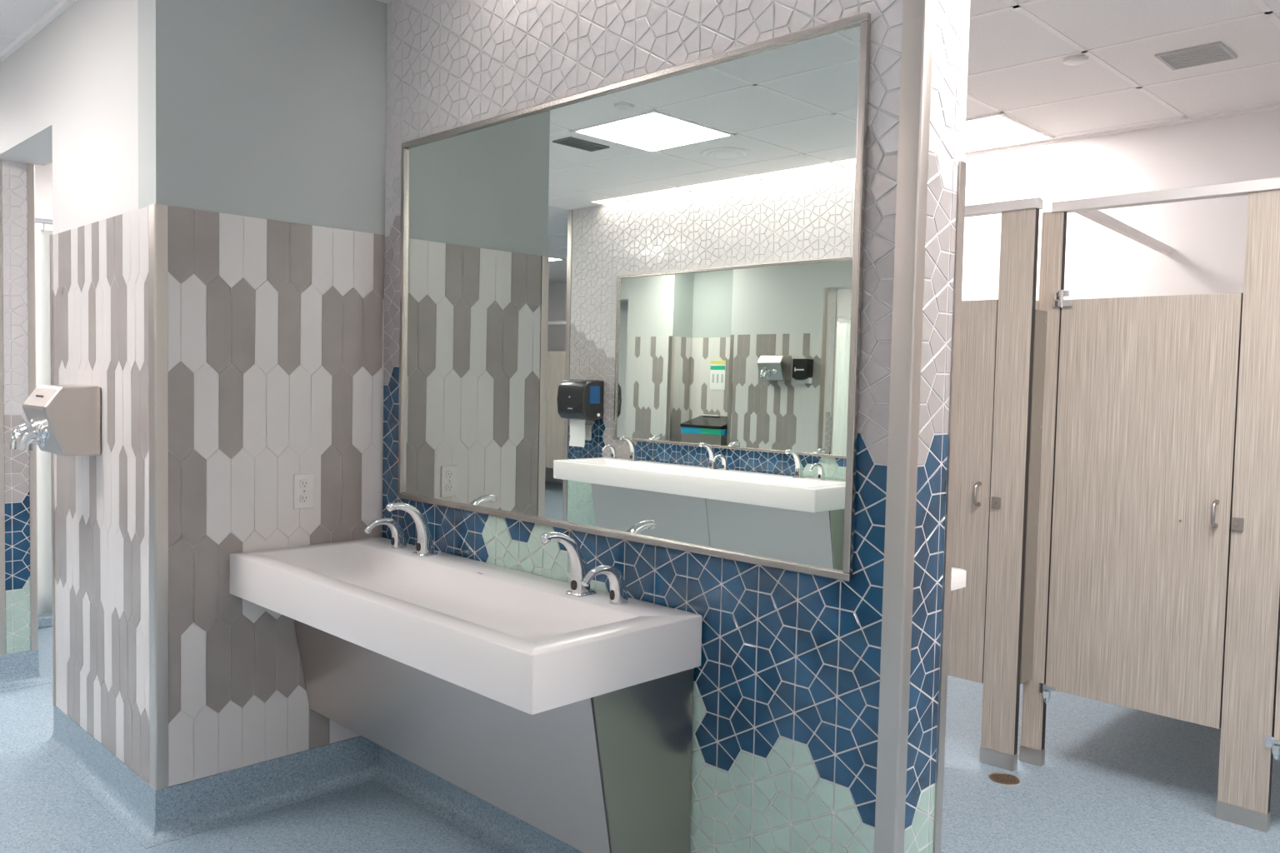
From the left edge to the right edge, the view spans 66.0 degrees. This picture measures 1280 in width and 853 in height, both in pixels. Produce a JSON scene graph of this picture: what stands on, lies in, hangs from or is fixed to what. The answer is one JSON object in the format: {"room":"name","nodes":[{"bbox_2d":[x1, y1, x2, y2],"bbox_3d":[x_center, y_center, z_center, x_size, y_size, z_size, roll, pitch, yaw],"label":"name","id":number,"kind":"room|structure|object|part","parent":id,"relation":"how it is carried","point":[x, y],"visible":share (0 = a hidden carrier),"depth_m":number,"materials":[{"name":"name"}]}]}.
{"room":"public restroom","nodes":[
{"label":"public restroom","id":0,"kind":"room"},
{"bbox_2d":[33,162,52,230],"bbox_3d":[-3.167,-0.324,6.893,0.050,2.743,2.370,4,4,45],"label":"wall","id":1,"kind":"structure","parent":0,"point":[43,174],"depth_m":6.19,"materials":[{"name":"white paint"}]},
{"bbox_2d":[35,217,52,224],"bbox_3d":[-2.550,-1.136,6.072,0.028,0.027,2.597,4,4,45],"label":"curtain rod","id":2,"kind":"object","parent":1,"relation":"attached to","point":[42,221],"visible":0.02,"depth_m":5.36,"materials":[{"name":"silver metal"}]},
{"bbox_2d":[35,224,52,615],"bbox_3d":[-2.788,-0.043,5.906,0.070,2.152,1.750,4,4,45],"label":"shower curtain","id":3,"kind":"object","parent":2,"relation":"hanging from","point":[42,237],"visible":0.02,"depth_m":5.42,"materials":[{"name":"white fabric"}]},
{"bbox_2d":[0,0,149,784],"bbox_3d":[-4.162,-0.350,5.921,8.000,2.843,0.402,4,4,45],"label":"wall","id":4,"kind":"structure","parent":0,"point":[69,94],"depth_m":3.40,"materials":[{"name":"white paint"}]},
{"bbox_2d":[0,160,5,655],"bbox_3d":[-2.846,-0.071,4.365,0.051,2.193,0.036,4,4,45],"label":"trim","id":5,"kind":"structure","parent":4,"relation":"attached to","point":[2,616],"depth_m":4.37,"materials":[{"name":"silver metal"}]},
{"bbox_2d":[0,650,52,692],"bbox_3d":[-3.669,1.035,5.369,2.610,0.152,0.351,4,4,45],"label":"baseboard","id":6,"kind":"structure","parent":4,"relation":"attached to","point":[19,670],"depth_m":4.45,"materials":[{"name":"blue plastic"}]},
{"bbox_2d":[26,164,38,650],"bbox_3d":[-2.748,-0.073,4.454,0.036,2.193,0.030,4,4,45],"label":"trim","id":7,"kind":"structure","parent":4,"relation":"attached to","point":[31,168],"depth_m":4.44,"materials":[{"name":"silver metal"}]},
{"bbox_2d":[38,614,52,629],"bbox_3d":[-2.589,1.064,6.214,0.080,0.060,2.572,4,4,45],"label":"trim","id":8,"kind":"structure","parent":4,"relation":"attached to","point":[44,621],"depth_m":5.46,"materials":[{"name":"blue plastic"}]},
{"bbox_2d":[50,235,55,706],"bbox_3d":[-2.214,0.175,3.737,0.018,1.788,0.028,4,4,45],"label":"trim","id":9,"kind":"structure","parent":4,"relation":"attached to","point":[51,236],"depth_m":3.73,"materials":[{"name":"silver metal"}]},
{"bbox_2d":[9,384,100,455],"bbox_3d":[-1.990,-0.024,3.333,0.270,0.236,0.230,4,4,45],"label":"dryer","id":10,"kind":"object","parent":4,"relation":"attached to","point":[63,420],"visible":1,"depth_m":3.28,"materials":[{"name":"silver metal"}]},
{"bbox_2d":[148,204,168,790],"bbox_3d":[-1.472,0.226,3.013,0.051,1.788,0.038,4,4,45],"label":"trim","id":11,"kind":"structure","parent":4,"relation":"attached to","point":[157,213],"depth_m":2.99,"materials":[{"name":"silver metal"}]},
{"bbox_2d":[137,0,387,787],"bbox_3d":[-1.170,-0.162,3.367,0.154,2.843,0.968,4,4,45],"label":"wall","id":12,"kind":"structure","parent":0,"point":[262,123],"depth_m":3.19,"materials":[{"name":"grey paint"}]},
{"bbox_2d":[293,473,314,509],"bbox_3d":[-1.131,0.217,3.317,0.007,0.116,0.072,4,4,45],"label":"power outlet","id":13,"kind":"object","parent":12,"relation":"attached to","point":[303,484],"visible":1,"depth_m":3.31,"materials":[{"name":"white plastic"}]},
{"bbox_2d":[299,494,309,503],"bbox_3d":[-1.129,0.242,3.317,0.002,0.029,0.033,4,4,45],"label":"socket","id":14,"kind":"object","parent":13,"relation":"attached to","point":[303,498],"depth_m":3.32,"materials":[{"name":"grey plastic"}]},
{"bbox_2d":[300,480,309,488],"bbox_3d":[-1.128,0.193,3.314,0.002,0.029,0.033,4,4,45],"label":"socket","id":15,"kind":"object","parent":13,"relation":"attached to","point":[303,483],"depth_m":3.31,"materials":[{"name":"grey plastic"}]},
{"bbox_2d":[0,613,1279,852],"bbox_3d":[-3.223,1.246,3.279,13.400,0.050,10.560,4,4,45],"label":"floor","id":16,"kind":"structure","parent":0,"point":[1113,778],"depth_m":3.37,"materials":[{"name":"blue plastic"}]},
{"bbox_2d":[947,197,1047,772],"bbox_3d":[1.406,0.175,4.795,1.642,2.147,1.653,4,4,45],"label":"stall","id":17,"kind":"object","parent":16,"relation":"on","point":[1002,357],"visible":0.31,"depth_m":3.73,"materials":[{"name":"laminate"}]},
{"bbox_3d":[1.113,0.239,3.999,0.650,1.473,0.025,4,4,45],"label":"door","id":18,"kind":"part","parent":17,"relation":"part of","materials":[{"name":"laminate"}]},
{"bbox_3d":[1.290,0.260,3.778,0.018,0.098,0.042,4,4,45],"label":"handle","id":19,"kind":"part","parent":17,"relation":"part of","materials":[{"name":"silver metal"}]},
{"bbox_3d":[1.478,0.268,3.731,0.028,1.407,0.097,4,4,45],"label":"return panel","id":20,"kind":"part","parent":17,"relation":"part of","materials":[{"name":"brown laminate"}]},
{"bbox_2d":[989,772,1019,784],"bbox_3d":[1.347,1.302,3.644,0.108,0.004,0.108,4,4,45],"label":"floor drain","id":21,"kind":"object","parent":16,"relation":"on","point":[998,777],"visible":1,"depth_m":3.64,"materials":[{"name":"brown metal"}]},
{"bbox_2d":[1019,177,1279,833],"bbox_3d":[2.941,0.277,3.369,2.665,2.147,1.523,4,4,45],"label":"stall","id":22,"kind":"object","parent":16,"relation":"on","point":[1157,579],"visible":1,"depth_m":3.44,"materials":[{"name":"laminate"}]},
{"bbox_3d":[2.093,-0.836,4.224,0.030,0.034,1.467,4,4,40],"label":"brace rail","id":23,"kind":"part","parent":22,"relation":"part of","materials":[{"name":"white metal"}]},
{"bbox_3d":[1.780,0.276,3.523,0.591,1.473,0.025,4,4,45],"label":"door","id":24,"kind":"part","parent":22,"relation":"part of","materials":[{"name":"laminate"}]},
{"bbox_3d":[1.936,0.296,3.322,0.018,0.098,0.042,4,4,45],"label":"handle","id":25,"kind":"part","parent":22,"relation":"part of","materials":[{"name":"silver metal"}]},
{"bbox_3d":[2.312,0.313,2.997,0.593,1.473,0.025,4,4,45],"label":"door","id":26,"kind":"part","parent":22,"relation":"part of","materials":[{"name":"laminate"}]},
{"bbox_2d":[0,0,1279,156],"bbox_3d":[-3.162,-1.524,3.147,13.400,0.050,10.560,4,4,45],"label":"ceiling","id":27,"kind":"structure","parent":0,"point":[1017,48],"depth_m":3.88,"materials":[{"name":"tile"}]},
{"bbox_2d":[965,112,1054,152],"bbox_3d":[1.703,-1.499,5.079,0.610,0.010,0.610,4,4,45],"label":"recessed light","id":28,"kind":"object","parent":27,"relation":"in","point":[997,130],"visible":0.51,"depth_m":5.00,"materials":[{"name":"white plastic"}]},
{"bbox_2d":[1061,54,1089,65],"bbox_3d":[1.710,-1.438,3.870,0.104,0.016,0.104,4,4,45],"label":"cap","id":29,"kind":"object","parent":27,"relation":"attached to","point":[1077,59],"visible":1,"depth_m":3.85,"materials":[{"name":"white plastic"}]},
{"bbox_2d":[1155,40,1237,69],"bbox_3d":[2.146,-1.429,3.804,0.226,0.008,0.226,4,4,45],"label":"ceiling vent","id":30,"kind":"object","parent":27,"relation":"in","point":[1216,52],"visible":1,"depth_m":3.80,"materials":[{"name":"grey metal"}]},
{"bbox_2d":[381,0,969,852],"bbox_3d":[-0.107,-0.114,2.856,2.087,2.843,0.200,4,4,45],"label":"wall","id":31,"kind":"structure","parent":0,"point":[787,682],"depth_m":2.32,"materials":[{"name":"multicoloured tile"}]},
{"bbox_2d":[37,705,583,852],"bbox_3d":[-0.783,1.211,3.020,3.242,0.152,1.068,4,4,45],"label":"baseboard","id":32,"kind":"structure","parent":31,"relation":"attached to","point":[153,818],"depth_m":3.26,"materials":[{"name":"blue plastic"}]},
{"bbox_2d":[230,537,702,852],"bbox_3d":[-0.585,0.788,2.821,1.530,0.703,0.546,4,4,45],"label":"sink","id":33,"kind":"object","parent":31,"relation":"attached to","point":[569,716],"visible":1,"depth_m":2.49,"materials":[{"name":"white ceramic"}]},
{"bbox_2d":[364,517,406,549],"bbox_3d":[-0.848,0.357,3.283,0.037,0.108,0.152,4,4,45],"label":"soap dispenser","id":34,"kind":"object","parent":33,"relation":"on","point":[398,539],"visible":1,"depth_m":3.30,"materials":[{"name":"silver metal"}]},
{"bbox_2d":[385,502,438,556],"bbox_3d":[-0.734,0.328,3.163,0.058,0.179,0.177,4,4,45],"label":"faucet","id":35,"kind":"object","parent":33,"relation":"on","point":[424,546],"visible":1,"depth_m":3.18,"materials":[{"name":"silver metal"}]},
{"bbox_3d":[-0.698,0.413,3.206,0.058,0.007,0.068,4,4,45],"label":"plate","id":36,"kind":"part","parent":35,"relation":"part of","materials":[{"name":"silver metal"}]},
{"bbox_3d":[-0.546,0.851,2.885,1.501,0.573,0.295,4,4,45],"label":"panel","id":37,"kind":"part","parent":33,"relation":"part of","materials":[{"name":"silver metal"}]},
{"bbox_2d":[230,537,702,714],"bbox_3d":[-0.579,0.502,2.808,1.530,0.128,0.546,4,4,45],"label":"basin","id":38,"kind":"object","parent":33,"relation":"in","point":[516,639],"depth_m":2.54,"materials":[{"name":"white ceramic"}]},
{"bbox_2d":[540,532,596,597],"bbox_3d":[-0.196,0.365,2.631,0.058,0.179,0.177,4,4,45],"label":"faucet","id":39,"kind":"object","parent":33,"relation":"on","point":[579,567],"visible":0.97,"depth_m":2.64,"materials":[{"name":"silver metal"}]},
{"bbox_3d":[-0.192,0.363,2.635,0.045,0.174,0.145,4,4,45],"label":"spout","id":40,"kind":"part","parent":39,"relation":"part of","materials":[{"name":"silver metal"}]},
{"bbox_3d":[-0.160,0.450,2.674,0.058,0.007,0.068,4,4,45],"label":"plate","id":41,"kind":"part","parent":39,"relation":"part of","materials":[{"name":"silver metal"}]},
{"bbox_2d":[580,565,628,604],"bbox_3d":[-0.091,0.409,2.535,0.037,0.108,0.152,4,4,45],"label":"soap dispenser","id":42,"kind":"object","parent":33,"relation":"on","point":[618,594],"visible":1,"depth_m":2.55,"materials":[{"name":"silver metal"}]},
{"bbox_3d":[0.007,0.888,2.373,0.004,0.573,0.345,4,4,45],"label":"panel","id":43,"kind":"part","parent":33,"relation":"part of","materials":[{"name":"silver metal"}]},
{"bbox_2d":[397,11,870,581],"bbox_3d":[-0.175,-0.315,2.761,1.826,1.219,0.017,4,4,45],"label":"mirror","id":44,"kind":"object","parent":31,"relation":"attached to","point":[631,309],"visible":1,"depth_m":2.55,"materials":[{"name":"grey mirror"}]},
{"bbox_2d":[874,0,934,852],"bbox_3d":[0.559,-0.087,2.078,0.051,2.593,0.036,4,4,45],"label":"trim","id":45,"kind":"structure","parent":31,"relation":"attached to","point":[917,15],"depth_m":2.07,"materials":[{"name":"silver metal"}]},
{"bbox_2d":[933,160,966,852],"bbox_3d":[0.678,0.312,2.215,0.036,1.788,0.033,4,4,45],"label":"trim","id":46,"kind":"structure","parent":31,"relation":"attached to","point":[962,165],"depth_m":2.19,"materials":[{"name":"silver metal"}]},
{"bbox_2d":[950,567,966,590],"bbox_3d":[0.403,0.432,2.902,0.920,0.091,0.558,4,4,45],"label":"sink","id":47,"kind":"object","parent":31,"relation":"attached to","point":[958,576],"visible":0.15,"depth_m":2.74,"materials":[{"name":"white"}]},
{"bbox_2d":[961,108,1279,300],"bbox_3d":[3.276,-0.102,4.169,5.350,2.843,0.100,4,4,45],"label":"wall","id":48,"kind":"structure","parent":0,"point":[1206,237],"depth_m":4.87,"materials":[{"name":"white paint"}]}
]}

